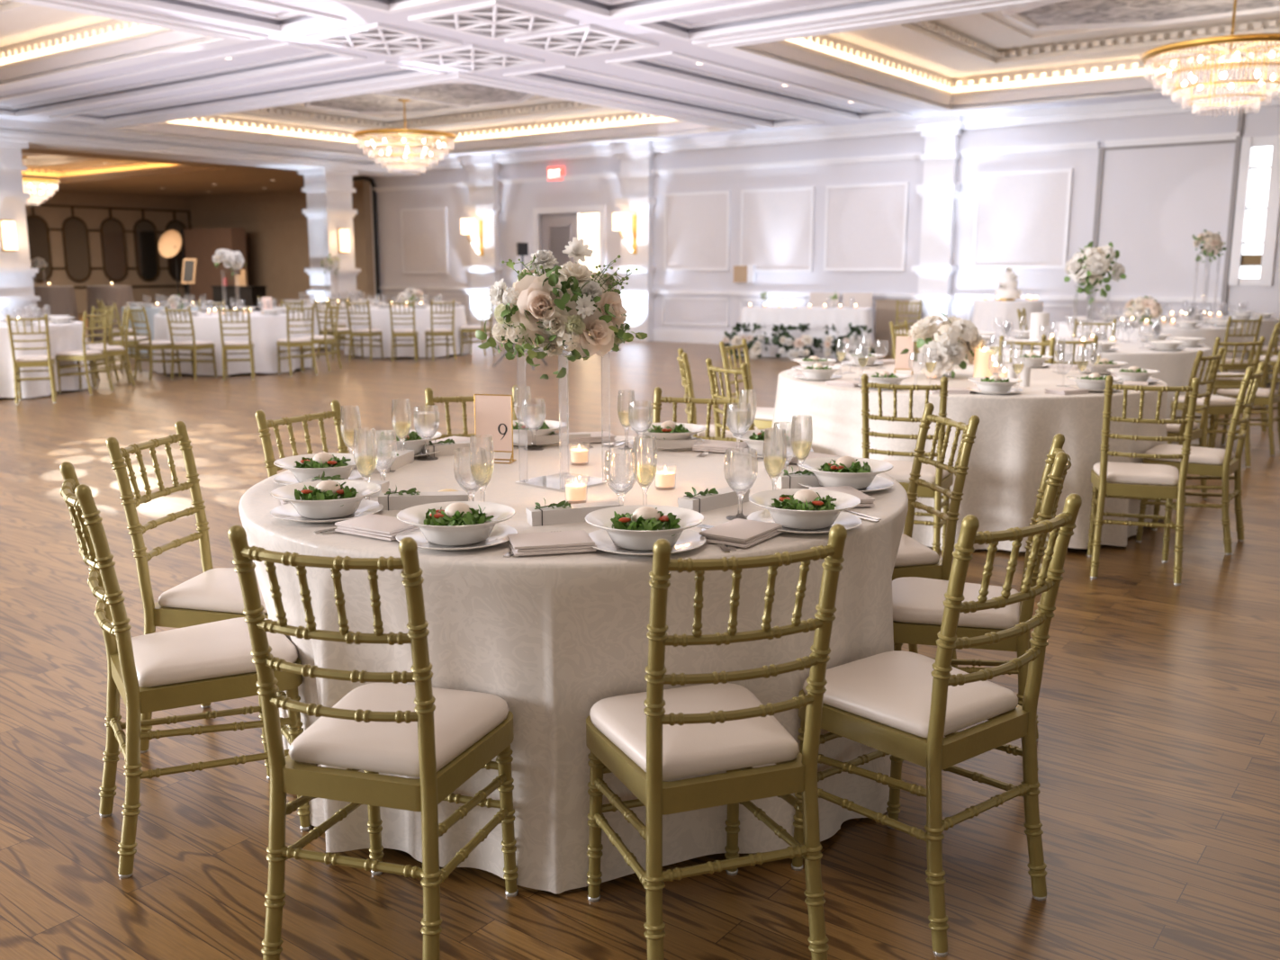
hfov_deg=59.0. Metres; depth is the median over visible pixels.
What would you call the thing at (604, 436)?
napkin
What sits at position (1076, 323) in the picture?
chair
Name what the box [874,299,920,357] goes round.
chair
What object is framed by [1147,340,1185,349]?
bowl
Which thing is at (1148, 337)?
bowl
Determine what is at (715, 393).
chair
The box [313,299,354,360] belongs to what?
chair
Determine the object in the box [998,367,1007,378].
votive candle
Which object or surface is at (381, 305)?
bowl
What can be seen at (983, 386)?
bowl
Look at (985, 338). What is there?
bowl
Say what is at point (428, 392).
chair
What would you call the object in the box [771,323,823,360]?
greenery
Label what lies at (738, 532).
napkin
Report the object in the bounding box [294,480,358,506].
salad
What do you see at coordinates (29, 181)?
chandelier
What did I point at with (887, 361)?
napkin
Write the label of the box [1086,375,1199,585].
chair
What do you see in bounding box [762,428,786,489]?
champagne flute
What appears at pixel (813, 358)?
salad
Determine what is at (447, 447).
box
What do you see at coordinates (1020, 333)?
bowl
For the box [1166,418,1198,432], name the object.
seat cushion
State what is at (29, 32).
cove
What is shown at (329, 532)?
spoon
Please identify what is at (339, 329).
seat cushion
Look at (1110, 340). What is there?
votive candle
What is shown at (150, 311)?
tablecloth
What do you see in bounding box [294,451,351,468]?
salad
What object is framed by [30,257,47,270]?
flower arrangement
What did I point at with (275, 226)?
wall
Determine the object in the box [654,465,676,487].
votive candle
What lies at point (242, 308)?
bowl
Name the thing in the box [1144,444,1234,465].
seat cushion
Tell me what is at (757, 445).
bowl
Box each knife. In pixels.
[313,527,337,533]
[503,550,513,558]
[607,440,630,449]
[701,528,730,552]
[854,514,879,522]
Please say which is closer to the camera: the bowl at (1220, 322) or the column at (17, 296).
the bowl at (1220, 322)
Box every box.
[234,270,248,286]
[303,470,389,497]
[373,450,414,473]
[378,486,468,510]
[422,438,469,457]
[525,498,619,526]
[526,432,590,446]
[656,437,702,450]
[677,486,749,513]
[775,466,822,489]
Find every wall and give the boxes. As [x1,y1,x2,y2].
[23,189,191,313]
[189,175,375,306]
[369,106,1279,346]
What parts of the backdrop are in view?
edge panel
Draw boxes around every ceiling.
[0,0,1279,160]
[0,0,1279,198]
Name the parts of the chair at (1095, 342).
post, rail, rail, post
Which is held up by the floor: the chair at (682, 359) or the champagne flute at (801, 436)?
the chair at (682, 359)
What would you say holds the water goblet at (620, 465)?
on the tablecloth at (555, 636)
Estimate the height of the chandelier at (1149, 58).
1.220 m
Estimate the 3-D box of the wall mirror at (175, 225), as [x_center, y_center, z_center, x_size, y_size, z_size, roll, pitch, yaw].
[-15.437,-7.659,37.789,0.061,2.010,0.810,8,13,36]
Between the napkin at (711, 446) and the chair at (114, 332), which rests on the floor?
the chair at (114, 332)
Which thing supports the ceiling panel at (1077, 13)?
attached to the cove at (985, 52)
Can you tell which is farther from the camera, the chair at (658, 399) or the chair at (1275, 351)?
the chair at (1275, 351)
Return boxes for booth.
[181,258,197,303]
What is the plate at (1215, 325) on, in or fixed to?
on the tablecloth at (1210, 333)
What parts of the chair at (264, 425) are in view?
post, rail, rail, post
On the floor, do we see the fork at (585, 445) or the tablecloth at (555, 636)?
the tablecloth at (555, 636)
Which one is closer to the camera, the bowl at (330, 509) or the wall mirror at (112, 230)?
the bowl at (330, 509)
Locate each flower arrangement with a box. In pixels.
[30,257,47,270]
[164,294,189,309]
[212,248,246,279]
[320,253,340,274]
[399,288,424,306]
[475,237,647,379]
[900,312,985,379]
[1063,241,1126,304]
[1122,295,1162,324]
[1192,229,1225,262]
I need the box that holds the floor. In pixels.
[0,313,1279,959]
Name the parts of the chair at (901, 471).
post, rail, rail, rail, rail, seat frame, post, leg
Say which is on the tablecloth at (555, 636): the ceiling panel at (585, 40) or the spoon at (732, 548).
the spoon at (732, 548)
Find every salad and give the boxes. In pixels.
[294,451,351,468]
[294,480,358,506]
[396,431,422,441]
[423,502,494,526]
[513,422,549,430]
[610,506,681,536]
[647,421,689,432]
[748,429,765,441]
[771,489,836,511]
[802,356,827,361]
[803,363,831,369]
[817,456,870,473]
[850,351,874,356]
[871,370,898,378]
[981,375,1009,382]
[1018,352,1044,358]
[1077,372,1107,379]
[1092,358,1117,364]
[1118,366,1147,372]
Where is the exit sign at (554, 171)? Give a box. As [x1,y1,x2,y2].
[547,166,564,180]
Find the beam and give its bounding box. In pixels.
[0,118,422,177]
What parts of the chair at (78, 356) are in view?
leg, leg, seat frame, post, rail, rail, rail, rail, post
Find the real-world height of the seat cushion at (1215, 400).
0.048 m
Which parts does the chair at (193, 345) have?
post, rail, rail, rail, rail, leg, post, seat frame, leg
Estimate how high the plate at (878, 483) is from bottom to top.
0.018 m
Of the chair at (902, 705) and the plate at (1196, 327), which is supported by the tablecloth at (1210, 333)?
the plate at (1196, 327)
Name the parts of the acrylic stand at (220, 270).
leg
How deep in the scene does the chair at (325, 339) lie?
15.28 m
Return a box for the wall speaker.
[733,264,756,282]
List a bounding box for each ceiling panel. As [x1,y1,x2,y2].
[303,81,534,114]
[1001,0,1279,30]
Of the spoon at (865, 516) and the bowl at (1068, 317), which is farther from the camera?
the bowl at (1068, 317)
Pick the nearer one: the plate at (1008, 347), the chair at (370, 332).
the plate at (1008, 347)
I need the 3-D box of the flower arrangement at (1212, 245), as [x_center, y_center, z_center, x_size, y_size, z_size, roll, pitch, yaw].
[7.087,-2.919,14.109,0.380,0.404,0.380,7,13,33]
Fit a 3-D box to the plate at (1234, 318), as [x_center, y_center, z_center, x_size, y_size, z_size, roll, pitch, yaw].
[7.222,-1.927,13.560,0.272,0.018,0.272,0,11,0]
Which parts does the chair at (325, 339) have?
leg, seat frame, post, post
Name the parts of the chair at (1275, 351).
seat frame, post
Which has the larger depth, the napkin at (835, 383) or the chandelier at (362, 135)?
the chandelier at (362, 135)
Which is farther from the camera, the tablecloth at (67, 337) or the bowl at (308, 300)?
the bowl at (308, 300)
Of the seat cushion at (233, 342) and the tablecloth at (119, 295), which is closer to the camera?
the seat cushion at (233, 342)
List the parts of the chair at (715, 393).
post, rail, rail, rail, rail, post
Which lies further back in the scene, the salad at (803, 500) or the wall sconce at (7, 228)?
the wall sconce at (7, 228)
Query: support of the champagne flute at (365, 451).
on the tablecloth at (555, 636)
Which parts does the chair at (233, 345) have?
post, leg, rail, rail, rail, rail, seat frame, post, leg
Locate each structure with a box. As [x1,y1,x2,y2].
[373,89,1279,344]
[379,291,1075,337]
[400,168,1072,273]
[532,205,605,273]
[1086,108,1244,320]
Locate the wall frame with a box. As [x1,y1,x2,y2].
[25,203,190,288]
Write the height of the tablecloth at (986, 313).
0.918 m
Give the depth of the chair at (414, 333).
16.83 m
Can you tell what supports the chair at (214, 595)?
on the floor
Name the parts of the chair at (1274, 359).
seat frame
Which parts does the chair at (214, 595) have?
post, rail, rail, rail, rail, post, seat frame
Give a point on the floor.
(1158, 707)
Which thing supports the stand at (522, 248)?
on the floor
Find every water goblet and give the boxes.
[375,430,396,493]
[413,405,439,460]
[453,447,486,501]
[521,398,545,450]
[603,449,638,506]
[628,400,653,435]
[723,447,757,520]
[726,402,751,448]
[773,422,794,473]
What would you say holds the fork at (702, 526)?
on the tablecloth at (555, 636)
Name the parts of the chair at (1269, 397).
leg, leg, seat frame, post, post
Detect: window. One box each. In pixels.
[579,212,599,279]
[1227,135,1279,286]
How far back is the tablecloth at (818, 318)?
17.50 m
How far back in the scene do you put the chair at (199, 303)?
16.72 m
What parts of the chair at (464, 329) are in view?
leg, leg, seat frame, post, post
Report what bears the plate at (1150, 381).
on the tablecloth at (1015, 433)
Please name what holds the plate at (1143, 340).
on the tablecloth at (1175, 367)
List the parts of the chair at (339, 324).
rail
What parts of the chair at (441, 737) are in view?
post, rail, rail, rail, rail, leg, seat frame, post, leg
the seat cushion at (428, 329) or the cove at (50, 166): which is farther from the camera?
the cove at (50, 166)
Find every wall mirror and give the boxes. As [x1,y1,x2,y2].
[26,215,53,282]
[62,216,90,282]
[99,217,127,281]
[133,218,159,281]
[164,220,187,281]
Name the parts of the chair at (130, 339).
post, post, seat frame, leg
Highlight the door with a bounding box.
[541,212,579,273]
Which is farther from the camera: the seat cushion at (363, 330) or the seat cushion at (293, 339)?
the seat cushion at (363, 330)
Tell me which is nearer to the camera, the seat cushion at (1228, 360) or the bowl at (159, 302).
the seat cushion at (1228, 360)
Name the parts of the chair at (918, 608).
leg, seat frame, post, post, rail, rail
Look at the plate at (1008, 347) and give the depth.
8.60 m
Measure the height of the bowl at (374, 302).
0.062 m
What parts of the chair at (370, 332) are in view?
post, rail, rail, rail, rail, leg, seat frame, post, leg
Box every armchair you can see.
[810,292,839,306]
[842,292,873,307]
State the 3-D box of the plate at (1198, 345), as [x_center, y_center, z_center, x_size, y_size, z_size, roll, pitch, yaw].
[4.311,-1.063,8.930,0.272,0.018,0.272,0,11,0]
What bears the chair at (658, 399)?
on the floor
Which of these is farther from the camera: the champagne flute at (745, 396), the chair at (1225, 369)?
the chair at (1225, 369)
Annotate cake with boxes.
[992,266,1021,300]
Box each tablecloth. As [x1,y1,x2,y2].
[0,320,91,398]
[33,286,79,321]
[86,285,134,339]
[121,305,228,357]
[153,311,312,376]
[238,435,908,893]
[279,302,385,349]
[343,305,469,358]
[737,306,874,359]
[771,361,1167,551]
[972,299,1044,337]
[983,337,1216,444]
[1053,320,1245,391]
[1118,315,1279,378]
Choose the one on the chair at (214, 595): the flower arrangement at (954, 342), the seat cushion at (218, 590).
the seat cushion at (218, 590)
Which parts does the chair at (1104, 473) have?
leg, post, seat frame, rail, rail, rail, rail, leg, post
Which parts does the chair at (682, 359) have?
rail, post, rail, post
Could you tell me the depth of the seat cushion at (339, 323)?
18.97 m
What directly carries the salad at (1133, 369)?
in the bowl at (1126, 376)
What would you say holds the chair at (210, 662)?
on the floor
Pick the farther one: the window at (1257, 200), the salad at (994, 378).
the window at (1257, 200)
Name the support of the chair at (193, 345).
on the floor
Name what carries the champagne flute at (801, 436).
on the tablecloth at (555, 636)
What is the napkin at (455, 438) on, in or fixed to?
on the tablecloth at (555, 636)
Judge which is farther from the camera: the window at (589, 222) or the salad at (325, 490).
the window at (589, 222)
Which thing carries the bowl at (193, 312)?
on the plate
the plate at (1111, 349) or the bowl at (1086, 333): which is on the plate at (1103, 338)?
the bowl at (1086, 333)
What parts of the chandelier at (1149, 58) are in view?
bulb, bulb, tier frame, bulb, rod, bulb, bulb, bulb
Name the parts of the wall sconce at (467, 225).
lamp shade, glass rod, arm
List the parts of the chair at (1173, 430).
seat frame, post, rail, rail, rail, rail, post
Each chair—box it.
[6,314,57,405]
[55,310,114,395]
[59,461,311,879]
[87,306,119,381]
[88,307,135,388]
[96,299,135,359]
[101,303,149,373]
[105,421,268,753]
[126,306,181,380]
[164,306,216,380]
[198,299,225,312]
[217,306,255,380]
[227,524,518,959]
[254,399,349,477]
[257,296,266,311]
[276,304,317,377]
[279,299,303,313]
[299,302,342,371]
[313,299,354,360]
[327,297,350,351]
[345,299,383,361]
[388,299,418,362]
[424,299,456,361]
[424,385,517,441]
[460,297,495,356]
[585,523,847,959]
[652,387,743,441]
[676,348,758,438]
[705,358,811,449]
[719,338,774,430]
[791,493,1081,957]
[860,373,953,559]
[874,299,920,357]
[889,320,909,360]
[891,299,921,361]
[892,403,979,667]
[892,433,1071,782]
[997,335,1055,364]
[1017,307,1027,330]
[1040,334,1098,364]
[1072,318,1117,338]
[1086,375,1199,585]
[1135,361,1265,555]
[1166,347,1224,508]
[1167,336,1264,468]
[1211,350,1279,456]
[1212,322,1279,432]
[1217,315,1262,407]
[1247,320,1279,385]
[1252,355,1279,382]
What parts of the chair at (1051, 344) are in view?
post, rail, post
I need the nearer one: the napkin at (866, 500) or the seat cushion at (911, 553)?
the napkin at (866, 500)
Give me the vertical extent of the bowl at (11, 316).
0.062 m
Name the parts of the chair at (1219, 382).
leg, seat frame, post, post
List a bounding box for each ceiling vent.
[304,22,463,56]
[399,44,544,72]
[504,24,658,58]
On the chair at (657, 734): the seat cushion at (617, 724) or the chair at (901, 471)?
the seat cushion at (617, 724)
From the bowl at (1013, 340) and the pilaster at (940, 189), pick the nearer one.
the bowl at (1013, 340)
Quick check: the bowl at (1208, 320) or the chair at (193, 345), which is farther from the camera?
the chair at (193, 345)
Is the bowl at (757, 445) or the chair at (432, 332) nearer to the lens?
the bowl at (757, 445)
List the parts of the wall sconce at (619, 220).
lamp shade, glass rod, arm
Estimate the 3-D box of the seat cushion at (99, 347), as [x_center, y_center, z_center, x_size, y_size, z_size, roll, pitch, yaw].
[-6.269,-1.550,13.290,0.370,0.048,0.367,-6,12,-30]
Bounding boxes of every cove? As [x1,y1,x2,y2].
[0,0,173,69]
[21,154,189,178]
[156,94,687,149]
[775,10,1279,96]
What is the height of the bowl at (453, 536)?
0.062 m
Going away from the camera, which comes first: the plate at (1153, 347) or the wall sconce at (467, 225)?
the plate at (1153, 347)
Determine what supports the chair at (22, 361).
on the floor
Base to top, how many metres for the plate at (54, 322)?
0.018 m
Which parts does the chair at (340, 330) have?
post, post, seat frame, leg, leg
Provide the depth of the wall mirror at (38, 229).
34.23 m
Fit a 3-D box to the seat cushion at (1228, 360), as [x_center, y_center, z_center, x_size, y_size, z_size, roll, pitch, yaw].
[5.915,-1.210,11.467,0.367,0.048,0.370,-2,11,-10]
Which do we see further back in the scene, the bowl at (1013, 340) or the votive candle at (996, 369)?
the bowl at (1013, 340)
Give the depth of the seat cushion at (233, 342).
14.11 m
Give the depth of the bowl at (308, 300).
20.42 m
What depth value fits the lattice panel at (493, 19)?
10.69 m
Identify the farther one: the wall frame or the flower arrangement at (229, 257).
the wall frame
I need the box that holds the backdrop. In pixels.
[180,227,247,304]
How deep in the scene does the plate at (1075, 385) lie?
5.60 m
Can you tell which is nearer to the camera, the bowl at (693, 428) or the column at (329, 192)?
the bowl at (693, 428)
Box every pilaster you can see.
[460,153,503,333]
[612,140,656,342]
[909,114,963,325]
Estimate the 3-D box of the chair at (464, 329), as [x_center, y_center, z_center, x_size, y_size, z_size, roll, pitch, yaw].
[-2.590,-2.453,18.099,0.478,0.915,0.382,3,11,16]
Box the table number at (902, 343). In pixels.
[893,336,913,375]
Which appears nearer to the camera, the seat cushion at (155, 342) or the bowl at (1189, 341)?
the bowl at (1189, 341)
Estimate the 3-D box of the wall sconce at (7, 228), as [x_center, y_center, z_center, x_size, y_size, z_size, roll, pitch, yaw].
[-10.273,-3.980,18.418,0.120,0.500,0.200,8,13,36]
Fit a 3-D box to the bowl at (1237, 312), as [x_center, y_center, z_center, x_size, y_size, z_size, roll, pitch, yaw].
[7.716,-2.125,14.477,0.263,0.062,0.263,1,11,3]
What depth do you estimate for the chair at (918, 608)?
3.03 m
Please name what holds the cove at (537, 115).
attached to the ceiling at (356, 16)
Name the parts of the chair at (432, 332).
leg, post, seat frame, rail, rail, leg, post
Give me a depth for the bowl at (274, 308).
15.97 m
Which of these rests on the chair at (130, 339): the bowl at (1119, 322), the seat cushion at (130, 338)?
the seat cushion at (130, 338)
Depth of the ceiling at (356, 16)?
14.75 m
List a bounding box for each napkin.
[279,499,290,504]
[334,513,420,540]
[429,436,469,443]
[506,530,596,556]
[567,431,616,443]
[691,440,748,452]
[699,518,783,548]
[785,370,803,376]
[790,451,842,463]
[809,486,874,507]
[824,379,861,387]
[875,359,895,364]
[929,387,969,394]
[1044,387,1089,395]
[1047,363,1084,369]
[1122,380,1148,386]
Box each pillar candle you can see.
[222,278,227,286]
[973,347,993,378]
[1007,366,1017,386]
[1019,367,1030,387]
[1029,312,1049,346]
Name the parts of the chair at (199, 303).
rail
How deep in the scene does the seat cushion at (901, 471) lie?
5.11 m
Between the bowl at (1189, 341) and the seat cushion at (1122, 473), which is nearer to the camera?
the seat cushion at (1122, 473)
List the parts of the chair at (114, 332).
post, seat frame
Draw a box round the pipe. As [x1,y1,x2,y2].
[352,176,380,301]
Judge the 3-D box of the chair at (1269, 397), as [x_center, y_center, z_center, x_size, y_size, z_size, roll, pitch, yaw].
[4.657,-0.675,8.575,0.478,0.915,0.382,9,14,39]
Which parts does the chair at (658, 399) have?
post, rail, rail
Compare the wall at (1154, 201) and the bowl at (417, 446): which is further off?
the wall at (1154, 201)
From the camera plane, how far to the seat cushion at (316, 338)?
15.23 m
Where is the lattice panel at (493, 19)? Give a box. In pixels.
[407,0,578,39]
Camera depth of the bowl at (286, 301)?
19.84 m
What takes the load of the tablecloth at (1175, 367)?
on the floor
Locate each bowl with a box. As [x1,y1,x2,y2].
[3,315,28,318]
[11,320,34,324]
[47,315,70,320]
[49,316,74,322]
[125,302,143,306]
[136,303,154,306]
[154,301,168,305]
[158,309,174,314]
[180,310,200,315]
[198,306,216,311]
[222,311,240,315]
[238,306,256,310]
[261,309,280,314]
[270,480,380,519]
[272,306,286,311]
[273,452,356,482]
[279,308,296,312]
[282,299,297,302]
[297,298,312,302]
[370,301,387,305]
[377,304,393,307]
[396,429,441,455]
[396,501,515,546]
[414,303,426,307]
[513,420,567,443]
[585,504,704,550]
[630,423,706,440]
[731,429,764,456]
[748,488,860,530]
[793,358,837,366]
[793,365,842,378]
[797,457,892,489]
[841,353,883,364]
[858,373,910,385]
[966,377,1022,392]
[979,332,997,339]
[981,335,993,342]
[1004,339,1039,347]
[1009,354,1053,365]
[1010,330,1029,337]
[1063,315,1087,321]
[1066,375,1122,389]
[1067,318,1092,324]
[1076,330,1108,338]
[1080,360,1128,372]
[1085,341,1117,350]
[1099,315,1123,320]
[1107,368,1159,381]
[1116,320,1138,325]
[1138,333,1171,341]
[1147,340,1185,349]
[1158,315,1179,321]
[1168,337,1205,345]
[1174,321,1201,326]
[1180,314,1205,318]
[1188,309,1208,314]
[1200,317,1226,323]
[1211,319,1234,325]
[1230,314,1253,319]
[1232,311,1254,314]
[1252,313,1275,317]
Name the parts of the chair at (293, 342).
leg, post, seat frame, rail, rail, rail, rail, leg, post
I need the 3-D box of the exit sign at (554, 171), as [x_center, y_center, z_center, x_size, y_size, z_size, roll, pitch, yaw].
[-1.679,-6.128,22.621,0.380,0.260,0.086,8,13,36]
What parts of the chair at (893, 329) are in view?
post, rail, post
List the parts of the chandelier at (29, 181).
tier frame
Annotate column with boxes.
[0,139,40,320]
[297,167,360,302]
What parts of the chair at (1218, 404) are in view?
leg, seat frame, leg, post, rail, rail, rail, rail, post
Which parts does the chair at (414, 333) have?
post, leg, rail, rail, rail, seat frame, post, leg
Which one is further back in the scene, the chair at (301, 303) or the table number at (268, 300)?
the chair at (301, 303)
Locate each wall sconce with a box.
[0,219,18,251]
[337,228,350,252]
[460,218,483,255]
[612,212,637,254]
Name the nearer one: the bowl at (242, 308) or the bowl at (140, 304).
the bowl at (242, 308)
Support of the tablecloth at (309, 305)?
on the floor
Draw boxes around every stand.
[220,270,241,314]
[324,269,339,300]
[493,243,547,370]
[504,344,614,492]
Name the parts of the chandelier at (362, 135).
rod, tier frame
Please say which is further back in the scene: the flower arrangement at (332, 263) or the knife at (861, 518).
the flower arrangement at (332, 263)
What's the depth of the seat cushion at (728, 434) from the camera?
6.36 m
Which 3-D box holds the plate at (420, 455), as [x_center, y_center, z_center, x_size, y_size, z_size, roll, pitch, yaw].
[-0.785,-0.092,3.729,0.272,0.018,0.272,0,11,0]
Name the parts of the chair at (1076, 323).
post, rail, post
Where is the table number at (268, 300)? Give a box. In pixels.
[261,297,272,313]
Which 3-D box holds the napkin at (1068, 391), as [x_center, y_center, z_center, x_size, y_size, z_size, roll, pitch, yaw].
[2.102,-0.438,5.573,0.179,0.021,0.120,-6,12,-29]
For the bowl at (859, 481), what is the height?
0.062 m
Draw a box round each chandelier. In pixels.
[22,156,59,205]
[353,99,456,169]
[1140,0,1279,112]
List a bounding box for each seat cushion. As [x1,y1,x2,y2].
[15,355,53,361]
[55,350,102,355]
[87,342,108,348]
[88,345,125,351]
[106,328,133,332]
[112,336,148,341]
[131,617,298,687]
[138,340,176,345]
[157,567,267,613]
[174,340,213,345]
[224,340,252,345]
[277,337,310,342]
[288,683,509,777]
[300,334,333,340]
[321,327,352,332]
[333,322,346,325]
[351,328,381,333]
[393,329,417,333]
[425,328,451,332]
[460,324,488,329]
[589,683,799,780]
[697,424,758,438]
[754,406,774,421]
[802,650,1018,739]
[880,459,950,483]
[892,576,1019,630]
[894,330,910,334]
[894,533,939,567]
[1093,461,1179,486]
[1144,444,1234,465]
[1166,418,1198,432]
[1172,395,1243,406]
[1216,372,1261,380]
[1216,387,1278,397]
[1219,358,1248,363]
[1249,345,1279,351]
[1253,355,1278,361]
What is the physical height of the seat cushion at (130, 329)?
0.048 m
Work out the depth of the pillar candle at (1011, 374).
5.91 m
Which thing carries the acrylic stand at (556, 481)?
on the tablecloth at (555, 636)
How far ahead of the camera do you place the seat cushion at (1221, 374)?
9.72 m
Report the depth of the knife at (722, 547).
2.47 m
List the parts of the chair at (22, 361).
post, leg, rail, rail, rail, rail, seat frame, post, leg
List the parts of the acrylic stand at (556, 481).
plate, plate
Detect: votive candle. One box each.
[563,478,587,501]
[568,445,589,463]
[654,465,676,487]
[992,361,1000,373]
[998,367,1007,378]
[1088,333,1093,341]
[1108,336,1117,342]
[1169,318,1176,325]
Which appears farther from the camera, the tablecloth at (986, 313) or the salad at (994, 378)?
the tablecloth at (986, 313)
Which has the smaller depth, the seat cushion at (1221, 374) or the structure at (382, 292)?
the seat cushion at (1221, 374)
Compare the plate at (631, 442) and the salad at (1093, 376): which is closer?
the plate at (631, 442)
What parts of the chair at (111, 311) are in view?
post, rail, post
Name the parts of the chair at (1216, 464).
leg, leg, seat frame, post, rail, rail, rail, post, rail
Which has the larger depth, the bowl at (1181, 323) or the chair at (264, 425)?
the bowl at (1181, 323)
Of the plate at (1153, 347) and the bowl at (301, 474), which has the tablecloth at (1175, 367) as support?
the plate at (1153, 347)
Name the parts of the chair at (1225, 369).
post, seat frame, rail, rail, rail, post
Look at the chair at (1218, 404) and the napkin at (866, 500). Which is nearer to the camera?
the napkin at (866, 500)
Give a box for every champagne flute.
[340,405,360,453]
[352,427,378,500]
[391,398,413,463]
[468,434,494,502]
[513,386,531,429]
[617,389,634,449]
[632,435,657,504]
[739,389,756,430]
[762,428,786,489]
[790,414,812,474]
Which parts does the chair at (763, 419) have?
post, rail, rail, post, seat frame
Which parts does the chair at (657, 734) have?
leg, post, seat frame, leg, rail, rail, rail, rail, post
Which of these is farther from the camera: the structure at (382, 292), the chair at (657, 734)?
the structure at (382, 292)
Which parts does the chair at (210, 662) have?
rail, rail, post, rail, rail, post, seat frame, leg, leg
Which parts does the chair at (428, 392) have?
post, rail, rail, post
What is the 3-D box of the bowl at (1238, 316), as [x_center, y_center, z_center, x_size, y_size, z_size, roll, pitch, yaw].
[7.222,-1.953,13.555,0.263,0.062,0.263,4,11,22]
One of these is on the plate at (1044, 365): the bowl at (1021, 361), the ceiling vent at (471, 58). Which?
the bowl at (1021, 361)
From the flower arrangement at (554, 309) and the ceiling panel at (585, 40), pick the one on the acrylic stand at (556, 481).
the flower arrangement at (554, 309)
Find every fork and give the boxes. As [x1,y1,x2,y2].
[582,441,593,448]
[696,450,709,457]
[696,523,766,540]
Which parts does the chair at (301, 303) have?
rail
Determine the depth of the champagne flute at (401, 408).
3.54 m
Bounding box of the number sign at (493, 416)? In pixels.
[474,394,516,463]
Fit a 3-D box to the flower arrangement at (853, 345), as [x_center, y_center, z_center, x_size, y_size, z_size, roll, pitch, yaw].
[3.126,-2.043,16.985,0.810,0.634,0.526,3,11,17]
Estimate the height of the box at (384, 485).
0.060 m
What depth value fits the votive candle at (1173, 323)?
12.29 m
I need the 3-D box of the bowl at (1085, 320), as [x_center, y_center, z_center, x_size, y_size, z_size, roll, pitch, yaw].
[4.824,-1.740,12.414,0.263,0.062,0.263,4,11,22]
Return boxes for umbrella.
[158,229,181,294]
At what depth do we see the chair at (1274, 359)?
11.71 m
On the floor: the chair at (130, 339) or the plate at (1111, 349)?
the chair at (130, 339)
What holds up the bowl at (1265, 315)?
on the plate at (1250, 317)
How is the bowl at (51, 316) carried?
on the plate
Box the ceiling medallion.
[21,152,48,156]
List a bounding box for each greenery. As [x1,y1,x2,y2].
[719,323,771,359]
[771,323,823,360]
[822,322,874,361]
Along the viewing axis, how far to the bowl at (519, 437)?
3.90 m
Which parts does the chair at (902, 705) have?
leg, leg, seat frame, post, rail, rail, rail, rail, post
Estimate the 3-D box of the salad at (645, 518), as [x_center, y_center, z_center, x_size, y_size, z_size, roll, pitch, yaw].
[0.013,0.086,2.488,0.158,0.055,0.144,0,11,0]
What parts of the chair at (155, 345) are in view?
post, rail, post, seat frame, leg, leg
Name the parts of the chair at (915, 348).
post, rail, rail, rail, leg, post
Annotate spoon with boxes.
[321,530,337,534]
[602,439,630,446]
[727,545,736,550]
[844,510,881,520]
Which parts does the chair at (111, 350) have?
leg, leg, seat frame, post, post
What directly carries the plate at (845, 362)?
on the tablecloth at (1015, 433)
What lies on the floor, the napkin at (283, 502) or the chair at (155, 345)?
the chair at (155, 345)
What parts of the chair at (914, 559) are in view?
seat frame, post, rail, rail, rail, rail, post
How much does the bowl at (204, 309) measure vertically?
0.062 m
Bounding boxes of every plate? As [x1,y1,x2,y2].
[50,321,75,324]
[270,499,383,523]
[272,469,363,486]
[395,522,518,550]
[414,450,441,458]
[513,440,565,447]
[587,529,706,556]
[629,437,703,450]
[746,509,862,534]
[757,449,813,459]
[793,374,842,380]
[797,476,893,493]
[840,360,884,366]
[857,383,910,389]
[965,387,1022,395]
[1003,345,1040,349]
[1008,362,1052,368]
[1009,335,1029,339]
[1064,384,1118,392]
[1075,336,1108,339]
[1079,347,1117,351]
[1079,369,1111,375]
[1115,378,1160,384]
[1116,324,1138,327]
[1136,339,1172,342]
[1145,346,1185,351]
[1172,325,1201,328]
[1178,343,1205,347]
[1180,317,1203,320]
[1211,324,1238,326]
[1232,317,1255,320]
[1250,316,1273,319]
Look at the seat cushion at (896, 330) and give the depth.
16.51 m
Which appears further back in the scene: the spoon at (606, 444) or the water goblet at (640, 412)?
the spoon at (606, 444)
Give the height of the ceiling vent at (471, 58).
0.040 m
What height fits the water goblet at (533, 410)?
0.170 m
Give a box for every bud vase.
[760,291,766,300]
[829,293,838,306]
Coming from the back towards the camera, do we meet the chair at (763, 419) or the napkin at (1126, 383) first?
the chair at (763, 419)
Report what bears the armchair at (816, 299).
on the floor
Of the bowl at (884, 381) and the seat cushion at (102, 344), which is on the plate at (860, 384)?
the bowl at (884, 381)

